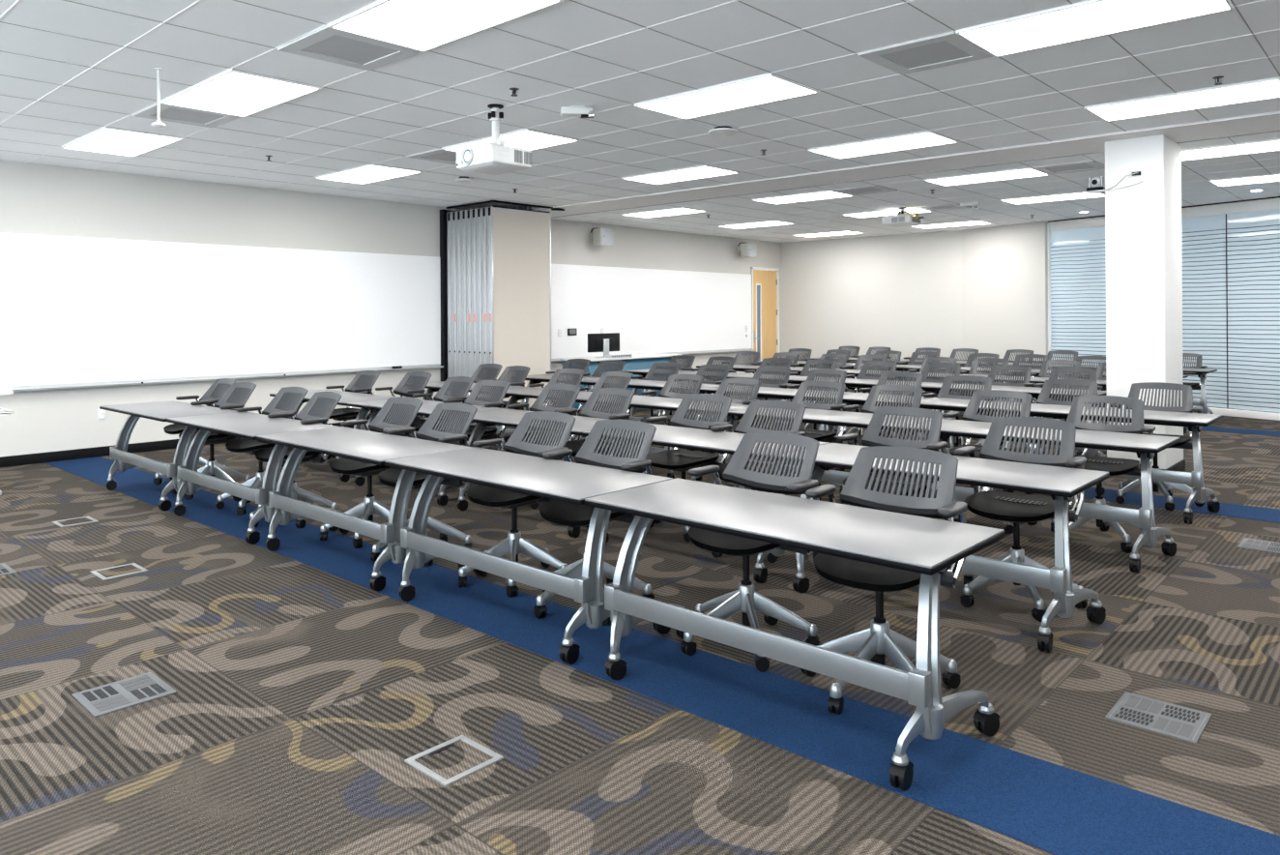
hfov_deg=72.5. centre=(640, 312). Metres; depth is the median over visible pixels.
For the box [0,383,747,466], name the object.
baseboard
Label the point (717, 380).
chair
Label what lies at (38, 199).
wall
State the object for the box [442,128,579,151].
recessed light
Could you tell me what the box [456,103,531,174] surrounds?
projector
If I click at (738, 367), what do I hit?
table
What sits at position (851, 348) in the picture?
chair
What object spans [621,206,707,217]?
recessed light
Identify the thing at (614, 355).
keyboard
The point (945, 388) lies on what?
chair
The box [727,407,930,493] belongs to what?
table
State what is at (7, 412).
shelf
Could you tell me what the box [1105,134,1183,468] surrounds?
pillar
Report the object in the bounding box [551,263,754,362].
whiteboard
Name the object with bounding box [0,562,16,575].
floor vent
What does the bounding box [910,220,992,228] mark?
recessed light
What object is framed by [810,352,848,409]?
chair
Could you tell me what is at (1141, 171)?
socket plate
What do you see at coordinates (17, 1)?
grid
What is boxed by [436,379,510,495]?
chair
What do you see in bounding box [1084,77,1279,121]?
recessed light
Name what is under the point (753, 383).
chair
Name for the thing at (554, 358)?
tray
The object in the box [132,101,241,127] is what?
ceiling vent
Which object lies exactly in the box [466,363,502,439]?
chair
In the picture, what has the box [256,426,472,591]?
table
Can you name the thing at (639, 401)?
table
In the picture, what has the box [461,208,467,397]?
partition panel
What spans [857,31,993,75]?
ceiling vent
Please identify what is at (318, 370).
tray
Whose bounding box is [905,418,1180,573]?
table
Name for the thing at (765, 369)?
chair
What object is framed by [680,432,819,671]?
chair
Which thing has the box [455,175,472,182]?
ceiling detector
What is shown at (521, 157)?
vent
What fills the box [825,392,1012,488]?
table
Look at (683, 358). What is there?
chair
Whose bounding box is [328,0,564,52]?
recessed light
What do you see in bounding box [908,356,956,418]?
chair
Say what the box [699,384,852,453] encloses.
table
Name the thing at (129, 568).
floor outlet
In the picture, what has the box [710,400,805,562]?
chair
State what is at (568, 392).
chair
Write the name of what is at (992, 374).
chair
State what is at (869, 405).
chair
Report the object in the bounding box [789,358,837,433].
chair
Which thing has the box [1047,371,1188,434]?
table
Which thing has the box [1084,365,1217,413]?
table
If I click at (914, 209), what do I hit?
recessed light
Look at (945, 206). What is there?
ceiling vent
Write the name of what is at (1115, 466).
chair
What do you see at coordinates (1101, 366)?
chair
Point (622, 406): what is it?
chair
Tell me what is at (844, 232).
recessed light
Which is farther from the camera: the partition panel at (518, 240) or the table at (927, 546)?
the partition panel at (518, 240)
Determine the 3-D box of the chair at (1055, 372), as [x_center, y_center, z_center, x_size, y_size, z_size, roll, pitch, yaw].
[4.302,1.024,8.776,0.630,0.906,0.609,-1,0,42]
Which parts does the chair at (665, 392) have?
armrest, seat, backrest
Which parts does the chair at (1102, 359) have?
backrest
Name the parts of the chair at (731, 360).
backrest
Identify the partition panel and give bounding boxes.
[446,210,452,391]
[451,210,457,377]
[456,209,462,376]
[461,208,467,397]
[465,207,472,396]
[471,206,515,423]
[476,206,521,397]
[481,205,525,396]
[487,204,552,406]
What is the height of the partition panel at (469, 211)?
3.064 m
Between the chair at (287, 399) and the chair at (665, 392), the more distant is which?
the chair at (665, 392)
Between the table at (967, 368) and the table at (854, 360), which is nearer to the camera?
the table at (967, 368)
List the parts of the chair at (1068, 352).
backrest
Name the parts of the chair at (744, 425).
armrest, seat, backrest, armrest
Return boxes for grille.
[601,229,612,244]
[749,243,756,256]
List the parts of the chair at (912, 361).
backrest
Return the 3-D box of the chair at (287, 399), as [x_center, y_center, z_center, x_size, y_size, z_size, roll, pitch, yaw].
[-2.942,1.055,6.820,0.638,0.912,0.607,-1,0,41]
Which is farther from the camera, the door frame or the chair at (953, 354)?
the chair at (953, 354)
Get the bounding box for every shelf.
[0,408,10,415]
[1084,189,1105,193]
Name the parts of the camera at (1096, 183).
yoke arm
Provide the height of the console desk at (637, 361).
0.850 m
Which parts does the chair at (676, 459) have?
armrest, arm post, seat, rail, backrest, armrest, arm post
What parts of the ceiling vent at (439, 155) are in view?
core plate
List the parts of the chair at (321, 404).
leg, armrest, seat, leg, armrest, leg, backrest, arm post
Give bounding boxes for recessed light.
[61,126,183,156]
[160,68,321,116]
[314,164,422,183]
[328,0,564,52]
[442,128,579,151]
[621,164,739,184]
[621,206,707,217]
[634,73,819,118]
[717,220,795,229]
[751,190,854,203]
[793,230,864,236]
[807,130,959,158]
[842,206,932,217]
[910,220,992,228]
[923,167,1049,186]
[955,0,1234,57]
[999,191,1105,203]
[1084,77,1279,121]
[1181,139,1279,160]
[1208,173,1279,186]
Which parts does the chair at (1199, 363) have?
seat, backrest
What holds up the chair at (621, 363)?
on the carpet strip at (1135, 498)
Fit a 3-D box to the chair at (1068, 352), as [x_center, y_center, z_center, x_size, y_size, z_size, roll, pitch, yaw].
[6.260,1.030,13.056,0.621,0.912,0.635,-1,0,45]
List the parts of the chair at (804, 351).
backrest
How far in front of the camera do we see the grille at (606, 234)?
14.59 m
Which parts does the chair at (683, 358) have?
backrest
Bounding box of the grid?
[0,0,1279,242]
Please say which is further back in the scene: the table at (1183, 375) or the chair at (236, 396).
the table at (1183, 375)
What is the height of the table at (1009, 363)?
0.719 m
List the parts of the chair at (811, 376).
armrest, backrest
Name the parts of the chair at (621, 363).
backrest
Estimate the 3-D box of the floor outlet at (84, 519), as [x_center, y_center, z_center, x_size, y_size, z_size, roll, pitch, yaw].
[-4.089,1.512,6.318,0.232,0.006,0.232,-1,0,42]
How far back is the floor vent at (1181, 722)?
3.16 m
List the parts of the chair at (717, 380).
backrest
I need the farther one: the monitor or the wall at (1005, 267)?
the wall at (1005, 267)
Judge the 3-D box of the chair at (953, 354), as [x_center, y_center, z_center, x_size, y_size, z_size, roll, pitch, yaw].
[5.141,1.041,14.055,0.619,0.906,0.645,-1,0,42]
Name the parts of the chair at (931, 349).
backrest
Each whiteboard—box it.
[0,232,443,392]
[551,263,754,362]
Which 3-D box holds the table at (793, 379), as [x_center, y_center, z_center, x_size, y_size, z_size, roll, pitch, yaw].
[1.620,1.141,10.705,1.480,0.719,0.623,-1,0,42]
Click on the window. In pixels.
(1231, 249)
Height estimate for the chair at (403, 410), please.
0.906 m
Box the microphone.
[151,67,165,127]
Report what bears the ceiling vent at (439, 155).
in the ceiling
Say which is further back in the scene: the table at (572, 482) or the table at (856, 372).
the table at (856, 372)
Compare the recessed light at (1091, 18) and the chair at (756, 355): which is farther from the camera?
the chair at (756, 355)
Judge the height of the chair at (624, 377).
0.906 m
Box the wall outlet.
[97,408,105,419]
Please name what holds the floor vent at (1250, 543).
in the floor
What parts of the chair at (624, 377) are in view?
armrest, backrest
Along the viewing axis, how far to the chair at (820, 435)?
7.25 m
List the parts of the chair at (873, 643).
armrest, arm post, leg, leg, seat, rail, backrest, leg, leg, armrest, arm post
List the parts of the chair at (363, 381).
armrest, seat, rail, backrest, armrest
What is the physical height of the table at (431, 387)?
0.719 m
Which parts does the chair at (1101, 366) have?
backrest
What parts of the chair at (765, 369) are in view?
backrest, armrest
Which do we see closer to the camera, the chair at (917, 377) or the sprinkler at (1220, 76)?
the sprinkler at (1220, 76)
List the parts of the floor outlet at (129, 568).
carpet lid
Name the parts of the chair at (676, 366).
armrest, backrest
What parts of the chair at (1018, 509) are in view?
armrest, arm post, leg, leg, seat, rail, backrest, leg, leg, armrest, arm post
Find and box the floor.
[0,383,1279,854]
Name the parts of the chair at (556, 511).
armrest, leg, leg, arm post, seat, rail, backrest, leg, armrest, arm post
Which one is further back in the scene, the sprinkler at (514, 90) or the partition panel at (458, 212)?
the partition panel at (458, 212)
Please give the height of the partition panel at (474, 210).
3.064 m
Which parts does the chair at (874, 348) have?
backrest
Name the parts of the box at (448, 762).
carpet lid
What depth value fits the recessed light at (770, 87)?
6.29 m
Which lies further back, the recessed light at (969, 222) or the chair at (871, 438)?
the recessed light at (969, 222)
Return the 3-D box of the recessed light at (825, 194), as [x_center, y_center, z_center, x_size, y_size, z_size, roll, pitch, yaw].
[2.169,-1.542,11.668,1.215,0.020,0.606,-1,0,42]
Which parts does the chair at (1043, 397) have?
backrest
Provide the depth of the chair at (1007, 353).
13.78 m
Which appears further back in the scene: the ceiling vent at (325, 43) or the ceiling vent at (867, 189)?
the ceiling vent at (867, 189)
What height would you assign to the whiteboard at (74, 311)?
1.593 m
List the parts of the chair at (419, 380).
armrest, rail, backrest, armrest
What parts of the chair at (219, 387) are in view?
leg, seat, armrest, leg, backrest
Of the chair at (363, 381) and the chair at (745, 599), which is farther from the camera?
the chair at (363, 381)
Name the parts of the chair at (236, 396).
leg, armrest, seat, leg, leg, armrest, leg, backrest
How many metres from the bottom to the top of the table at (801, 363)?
0.719 m
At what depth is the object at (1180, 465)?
7.96 m
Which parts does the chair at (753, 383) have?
leg, backrest, armrest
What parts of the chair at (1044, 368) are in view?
backrest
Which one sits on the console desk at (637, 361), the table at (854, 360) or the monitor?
the monitor
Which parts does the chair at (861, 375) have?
leg, backrest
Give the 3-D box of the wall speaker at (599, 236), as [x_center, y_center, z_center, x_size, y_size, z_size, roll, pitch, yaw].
[-0.682,-1.282,14.694,0.356,0.294,0.332,0,0,36]
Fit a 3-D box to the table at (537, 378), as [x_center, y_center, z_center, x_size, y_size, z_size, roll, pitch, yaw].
[-0.861,1.155,10.689,1.480,0.719,0.623,-1,0,42]
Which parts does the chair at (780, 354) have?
backrest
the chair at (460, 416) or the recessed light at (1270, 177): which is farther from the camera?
the recessed light at (1270, 177)
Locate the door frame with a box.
[439,208,449,391]
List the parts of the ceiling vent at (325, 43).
core plate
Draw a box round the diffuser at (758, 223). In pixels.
[724,221,787,228]
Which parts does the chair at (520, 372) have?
backrest, armrest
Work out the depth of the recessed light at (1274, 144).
8.44 m
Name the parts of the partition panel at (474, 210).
edge frame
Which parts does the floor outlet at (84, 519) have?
carpet lid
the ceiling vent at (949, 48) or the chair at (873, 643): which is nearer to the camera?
the chair at (873, 643)
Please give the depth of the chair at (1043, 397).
7.40 m
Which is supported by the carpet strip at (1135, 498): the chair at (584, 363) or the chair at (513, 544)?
the chair at (584, 363)
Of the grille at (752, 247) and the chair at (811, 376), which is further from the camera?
the grille at (752, 247)
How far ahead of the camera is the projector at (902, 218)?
12.79 m
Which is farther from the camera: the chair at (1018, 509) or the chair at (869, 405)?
the chair at (869, 405)
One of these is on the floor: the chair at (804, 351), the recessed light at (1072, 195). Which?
the chair at (804, 351)
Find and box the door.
[750,266,779,373]
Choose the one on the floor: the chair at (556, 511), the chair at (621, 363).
the chair at (556, 511)
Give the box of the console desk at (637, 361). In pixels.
[559,352,682,409]
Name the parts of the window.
trim, glass pane, glass pane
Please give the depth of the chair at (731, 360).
11.86 m
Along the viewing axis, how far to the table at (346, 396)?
8.12 m
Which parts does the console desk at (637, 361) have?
panel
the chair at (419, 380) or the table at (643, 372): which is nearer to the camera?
the chair at (419, 380)
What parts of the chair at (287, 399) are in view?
leg, leg, armrest, seat, rail, armrest, backrest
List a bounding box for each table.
[99,400,241,511]
[166,411,337,544]
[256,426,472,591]
[269,389,397,482]
[347,399,506,505]
[384,447,672,664]
[408,380,531,448]
[456,408,609,537]
[495,386,635,450]
[511,374,615,410]
[581,423,829,582]
[584,478,1004,790]
[594,378,720,450]
[596,395,761,491]
[622,368,735,418]
[696,364,797,400]
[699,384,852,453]
[709,372,836,436]
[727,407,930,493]
[757,360,853,388]
[777,442,1109,652]
[790,367,885,407]
[810,356,901,363]
[814,378,956,447]
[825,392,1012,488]
[837,362,930,397]
[879,372,1015,416]
[886,358,984,371]
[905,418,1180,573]
[936,366,1050,403]
[937,383,1106,457]
[982,362,1092,378]
[989,402,1222,523]
[999,376,1106,424]
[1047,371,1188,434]
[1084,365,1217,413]
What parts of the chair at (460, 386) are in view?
armrest, seat, rail, backrest, armrest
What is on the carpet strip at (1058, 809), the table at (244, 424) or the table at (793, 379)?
the table at (244, 424)
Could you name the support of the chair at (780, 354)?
on the floor
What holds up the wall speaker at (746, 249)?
attached to the wall at (38, 199)
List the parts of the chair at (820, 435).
seat, backrest, rail, leg, armrest, arm post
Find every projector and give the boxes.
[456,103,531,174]
[882,206,924,226]
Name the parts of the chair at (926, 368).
backrest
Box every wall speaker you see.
[589,227,612,245]
[736,242,756,257]
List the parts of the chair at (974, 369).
backrest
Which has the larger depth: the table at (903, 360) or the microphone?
the table at (903, 360)
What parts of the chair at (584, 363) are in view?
backrest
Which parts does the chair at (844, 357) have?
backrest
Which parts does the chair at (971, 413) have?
armrest, arm post, rail, seat, backrest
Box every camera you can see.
[560,105,594,117]
[960,202,979,208]
[1084,172,1143,193]
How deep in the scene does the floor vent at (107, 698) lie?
3.40 m
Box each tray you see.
[0,363,443,392]
[551,348,754,362]
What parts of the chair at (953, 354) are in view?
backrest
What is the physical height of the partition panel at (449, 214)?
3.064 m
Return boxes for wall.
[0,160,781,456]
[780,230,962,378]
[961,221,1047,399]
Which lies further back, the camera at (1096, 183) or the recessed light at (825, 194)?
the recessed light at (825, 194)
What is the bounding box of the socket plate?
[1128,169,1144,177]
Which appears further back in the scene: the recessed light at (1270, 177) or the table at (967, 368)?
the table at (967, 368)
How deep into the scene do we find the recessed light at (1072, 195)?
11.83 m
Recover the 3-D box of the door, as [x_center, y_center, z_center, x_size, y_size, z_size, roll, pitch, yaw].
[2.662,0.292,18.619,0.134,2.499,1.028,-1,0,42]
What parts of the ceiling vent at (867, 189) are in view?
core plate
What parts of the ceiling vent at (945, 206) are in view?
core plate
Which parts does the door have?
light frame, glass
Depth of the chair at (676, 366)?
10.46 m
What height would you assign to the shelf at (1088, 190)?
0.010 m
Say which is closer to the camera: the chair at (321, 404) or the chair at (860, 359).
the chair at (321, 404)
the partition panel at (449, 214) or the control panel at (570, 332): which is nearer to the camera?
the partition panel at (449, 214)
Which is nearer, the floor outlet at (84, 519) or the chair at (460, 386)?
the floor outlet at (84, 519)
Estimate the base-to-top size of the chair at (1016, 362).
0.912 m
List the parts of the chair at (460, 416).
leg, armrest, seat, rail, backrest, leg, armrest, arm post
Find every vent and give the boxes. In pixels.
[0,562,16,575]
[71,671,176,717]
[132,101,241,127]
[277,25,421,70]
[407,147,456,164]
[514,149,531,164]
[831,184,897,195]
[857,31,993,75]
[916,203,972,210]
[1032,160,1105,174]
[1105,691,1212,743]
[1237,537,1279,552]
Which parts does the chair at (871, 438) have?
armrest, arm post, seat, rail, backrest, armrest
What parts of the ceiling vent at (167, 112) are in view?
core plate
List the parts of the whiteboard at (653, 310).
frame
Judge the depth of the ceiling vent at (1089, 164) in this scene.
9.40 m
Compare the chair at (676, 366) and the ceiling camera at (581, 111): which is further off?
the chair at (676, 366)
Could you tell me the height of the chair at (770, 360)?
0.912 m
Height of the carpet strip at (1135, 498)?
0.003 m
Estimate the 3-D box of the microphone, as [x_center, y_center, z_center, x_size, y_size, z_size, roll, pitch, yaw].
[-3.050,-1.365,5.527,0.080,0.382,0.079,-1,0,42]
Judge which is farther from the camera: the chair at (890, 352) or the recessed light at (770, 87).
the chair at (890, 352)
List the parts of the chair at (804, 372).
backrest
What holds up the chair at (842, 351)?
on the floor
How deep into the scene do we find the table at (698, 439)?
5.19 m
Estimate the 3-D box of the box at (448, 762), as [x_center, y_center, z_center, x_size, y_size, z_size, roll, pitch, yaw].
[-0.616,1.479,2.891,0.232,0.006,0.232,-1,0,42]
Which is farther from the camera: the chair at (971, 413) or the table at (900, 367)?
the table at (900, 367)
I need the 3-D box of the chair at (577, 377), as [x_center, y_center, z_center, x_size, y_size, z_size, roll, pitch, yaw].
[-0.905,1.054,9.110,0.626,0.906,0.601,-1,0,40]
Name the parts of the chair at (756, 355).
backrest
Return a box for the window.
[1047,196,1279,420]
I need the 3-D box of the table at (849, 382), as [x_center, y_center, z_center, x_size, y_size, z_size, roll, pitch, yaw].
[2.721,1.131,9.705,1.480,0.719,0.623,-1,0,42]
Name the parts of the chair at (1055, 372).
armrest, leg, backrest, leg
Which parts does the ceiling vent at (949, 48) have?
core plate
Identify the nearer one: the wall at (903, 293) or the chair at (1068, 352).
the chair at (1068, 352)
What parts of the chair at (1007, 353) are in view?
backrest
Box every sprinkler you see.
[509,87,519,96]
[1212,75,1223,85]
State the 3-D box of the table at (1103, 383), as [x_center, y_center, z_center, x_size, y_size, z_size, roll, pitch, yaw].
[4.895,1.120,9.783,1.480,0.719,0.623,-1,0,42]
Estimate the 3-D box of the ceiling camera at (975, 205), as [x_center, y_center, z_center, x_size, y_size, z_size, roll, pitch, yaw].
[4.677,-1.514,12.368,0.268,0.106,0.096,-1,0,42]
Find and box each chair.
[153,378,235,484]
[171,381,256,499]
[215,386,307,515]
[247,391,341,527]
[312,370,379,463]
[320,396,422,548]
[369,371,432,422]
[369,402,477,566]
[409,376,473,431]
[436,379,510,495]
[458,410,576,597]
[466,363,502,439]
[480,365,530,449]
[504,383,580,508]
[528,368,584,433]
[533,419,656,625]
[545,358,590,391]
[556,387,634,457]
[571,371,632,459]
[577,359,625,436]
[631,361,680,416]
[640,374,703,478]
[645,393,731,541]
[648,354,695,417]
[676,364,729,451]
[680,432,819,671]
[690,378,760,487]
[691,355,735,423]
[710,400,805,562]
[723,350,759,399]
[735,366,791,428]
[744,357,792,429]
[757,351,799,383]
[782,380,846,500]
[785,348,812,375]
[786,368,847,429]
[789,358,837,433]
[800,445,967,714]
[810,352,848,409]
[814,349,850,362]
[837,406,947,497]
[838,345,860,389]
[841,384,925,491]
[843,354,889,411]
[845,361,898,436]
[854,346,891,358]
[858,371,925,436]
[862,349,901,407]
[898,350,940,380]
[902,347,940,372]
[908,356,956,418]
[908,363,963,442]
[922,375,996,485]
[942,389,1037,533]
[949,348,978,396]
[954,416,1087,621]
[958,352,999,417]
[960,357,1011,399]
[973,365,1035,454]
[1003,349,1035,399]
[1005,353,1051,416]
[1020,378,1105,497]
[1030,359,1084,401]
[1033,367,1102,456]
[1036,349,1078,362]
[1050,395,1155,552]
[1074,355,1106,390]
[1082,362,1106,407]
[1110,381,1204,511]
[1182,352,1207,412]
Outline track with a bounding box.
[446,200,564,210]
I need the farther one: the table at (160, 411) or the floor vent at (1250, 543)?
the table at (160, 411)
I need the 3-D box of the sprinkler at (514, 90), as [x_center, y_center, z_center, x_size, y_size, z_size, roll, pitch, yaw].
[-0.875,-1.538,6.063,0.076,0.064,0.076,-1,0,42]
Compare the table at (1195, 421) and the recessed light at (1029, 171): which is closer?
the table at (1195, 421)
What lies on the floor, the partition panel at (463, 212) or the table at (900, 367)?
the table at (900, 367)
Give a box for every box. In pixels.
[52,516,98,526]
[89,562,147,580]
[404,734,503,785]
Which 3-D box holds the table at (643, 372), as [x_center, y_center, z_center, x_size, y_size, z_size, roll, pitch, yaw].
[0.520,1.151,11.705,1.480,0.719,0.623,-1,0,42]
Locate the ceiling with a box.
[0,0,1279,242]
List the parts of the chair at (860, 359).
backrest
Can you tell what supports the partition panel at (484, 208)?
hanging from the track
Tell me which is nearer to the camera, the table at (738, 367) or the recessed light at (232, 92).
the recessed light at (232, 92)
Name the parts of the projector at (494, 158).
mount knob, ceiling plate, mount knob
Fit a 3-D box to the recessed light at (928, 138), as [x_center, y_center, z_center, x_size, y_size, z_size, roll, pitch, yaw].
[2.251,-1.556,8.132,1.215,0.020,0.606,-1,0,42]
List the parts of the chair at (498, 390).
armrest, seat, backrest, armrest, arm post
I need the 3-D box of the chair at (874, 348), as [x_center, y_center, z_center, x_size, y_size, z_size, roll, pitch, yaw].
[4.013,1.052,15.093,0.630,0.906,0.603,-1,0,45]
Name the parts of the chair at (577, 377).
armrest, backrest, arm post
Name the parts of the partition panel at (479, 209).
edge frame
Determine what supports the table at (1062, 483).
on the floor
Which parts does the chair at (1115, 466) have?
leg, backrest, seat, rail, leg, armrest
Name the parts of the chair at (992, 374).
backrest, armrest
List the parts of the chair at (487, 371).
backrest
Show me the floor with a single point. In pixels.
(290, 725)
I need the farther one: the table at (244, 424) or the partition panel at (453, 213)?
the partition panel at (453, 213)
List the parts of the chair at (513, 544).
leg, armrest, arm post, seat, leg, rail, leg, backrest, leg, armrest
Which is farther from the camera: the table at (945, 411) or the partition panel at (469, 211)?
the partition panel at (469, 211)
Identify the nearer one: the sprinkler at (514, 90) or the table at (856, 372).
the sprinkler at (514, 90)
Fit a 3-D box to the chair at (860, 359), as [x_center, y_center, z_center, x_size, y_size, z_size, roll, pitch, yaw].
[3.080,1.044,11.979,0.625,0.906,0.614,-1,0,41]
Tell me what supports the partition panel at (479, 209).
hanging from the track
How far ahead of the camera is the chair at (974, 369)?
11.04 m
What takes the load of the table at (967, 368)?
on the floor
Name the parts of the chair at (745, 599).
armrest, leg, leg, arm post, seat, leg, rail, backrest, leg, armrest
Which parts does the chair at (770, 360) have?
backrest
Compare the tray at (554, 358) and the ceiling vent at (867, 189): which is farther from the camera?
the tray at (554, 358)
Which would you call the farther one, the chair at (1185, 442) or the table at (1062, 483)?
the chair at (1185, 442)
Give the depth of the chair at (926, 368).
9.89 m
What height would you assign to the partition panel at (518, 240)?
3.064 m
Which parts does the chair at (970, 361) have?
backrest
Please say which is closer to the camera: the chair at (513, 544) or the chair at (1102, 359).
the chair at (513, 544)
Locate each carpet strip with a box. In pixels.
[44,456,1279,854]
[784,398,1279,436]
[1084,487,1279,523]
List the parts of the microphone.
rod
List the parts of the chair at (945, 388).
armrest, backrest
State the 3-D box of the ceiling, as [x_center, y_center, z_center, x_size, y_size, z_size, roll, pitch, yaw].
[3.468,-1.633,8.332,15.650,0.163,24.000,-1,0,42]
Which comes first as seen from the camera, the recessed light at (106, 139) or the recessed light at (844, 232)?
the recessed light at (106, 139)
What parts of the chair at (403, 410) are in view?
leg, armrest, seat, leg, leg, leg, rail, backrest, armrest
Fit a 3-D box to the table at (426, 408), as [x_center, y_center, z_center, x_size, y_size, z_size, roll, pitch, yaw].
[-1.821,1.147,7.401,1.480,0.719,0.623,-1,0,42]
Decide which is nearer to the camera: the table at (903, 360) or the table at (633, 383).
the table at (633, 383)
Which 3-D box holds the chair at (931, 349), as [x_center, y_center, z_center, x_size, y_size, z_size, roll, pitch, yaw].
[4.698,1.044,14.500,0.638,0.912,0.611,-1,0,41]
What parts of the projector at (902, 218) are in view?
socket panel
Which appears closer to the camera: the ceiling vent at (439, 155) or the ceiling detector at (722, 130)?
the ceiling detector at (722, 130)
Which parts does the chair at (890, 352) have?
backrest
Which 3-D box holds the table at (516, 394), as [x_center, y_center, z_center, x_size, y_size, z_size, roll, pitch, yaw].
[-0.779,1.146,8.548,1.480,0.719,0.623,-1,0,42]
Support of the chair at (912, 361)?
on the floor
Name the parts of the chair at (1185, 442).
leg, leg, backrest, leg, seat, leg, armrest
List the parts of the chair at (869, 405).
armrest, arm post, seat, rail, backrest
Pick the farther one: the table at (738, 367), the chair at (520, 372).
the table at (738, 367)
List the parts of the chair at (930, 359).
backrest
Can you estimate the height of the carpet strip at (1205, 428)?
0.003 m
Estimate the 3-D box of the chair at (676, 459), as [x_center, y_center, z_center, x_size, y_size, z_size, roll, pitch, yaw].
[0.306,1.035,5.979,0.619,0.906,0.611,-1,0,42]
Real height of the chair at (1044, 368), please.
0.906 m
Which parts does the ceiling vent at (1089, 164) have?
core plate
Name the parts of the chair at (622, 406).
armrest, arm post, seat, rail, backrest, armrest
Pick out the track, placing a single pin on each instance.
(489, 201)
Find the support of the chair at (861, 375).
on the floor
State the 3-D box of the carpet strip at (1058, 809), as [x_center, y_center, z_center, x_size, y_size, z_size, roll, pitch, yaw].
[-0.375,1.484,4.071,15.010,0.003,0.500,-1,0,42]
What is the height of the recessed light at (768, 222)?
0.020 m
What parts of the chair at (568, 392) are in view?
armrest, seat, rail, backrest, armrest, arm post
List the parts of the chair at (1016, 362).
backrest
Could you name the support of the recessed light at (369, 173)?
in the ceiling
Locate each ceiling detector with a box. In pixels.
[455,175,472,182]
[708,125,737,136]
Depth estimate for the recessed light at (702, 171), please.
9.73 m
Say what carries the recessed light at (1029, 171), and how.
in the ceiling
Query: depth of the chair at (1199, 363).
11.99 m
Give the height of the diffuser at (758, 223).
0.006 m
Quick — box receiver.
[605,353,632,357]
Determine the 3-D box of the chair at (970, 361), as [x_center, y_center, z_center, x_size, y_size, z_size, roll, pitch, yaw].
[4.755,1.036,12.285,0.629,0.906,0.617,-1,0,43]
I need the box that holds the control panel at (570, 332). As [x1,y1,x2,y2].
[567,328,577,335]
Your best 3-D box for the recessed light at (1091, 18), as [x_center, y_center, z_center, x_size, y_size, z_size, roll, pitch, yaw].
[2.415,-1.571,4.687,1.215,0.020,0.606,-1,0,42]
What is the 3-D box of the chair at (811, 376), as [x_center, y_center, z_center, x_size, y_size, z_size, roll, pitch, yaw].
[1.756,1.038,8.774,0.633,0.906,0.627,-1,0,42]
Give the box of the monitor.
[587,332,619,357]
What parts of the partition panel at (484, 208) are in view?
edge frame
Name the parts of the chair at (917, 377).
armrest, backrest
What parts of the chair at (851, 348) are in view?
backrest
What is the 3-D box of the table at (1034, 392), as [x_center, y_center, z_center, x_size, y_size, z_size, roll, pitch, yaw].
[3.821,1.121,8.705,1.480,0.719,0.623,-1,0,42]
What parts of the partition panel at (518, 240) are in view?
edge frame, trim, edge frame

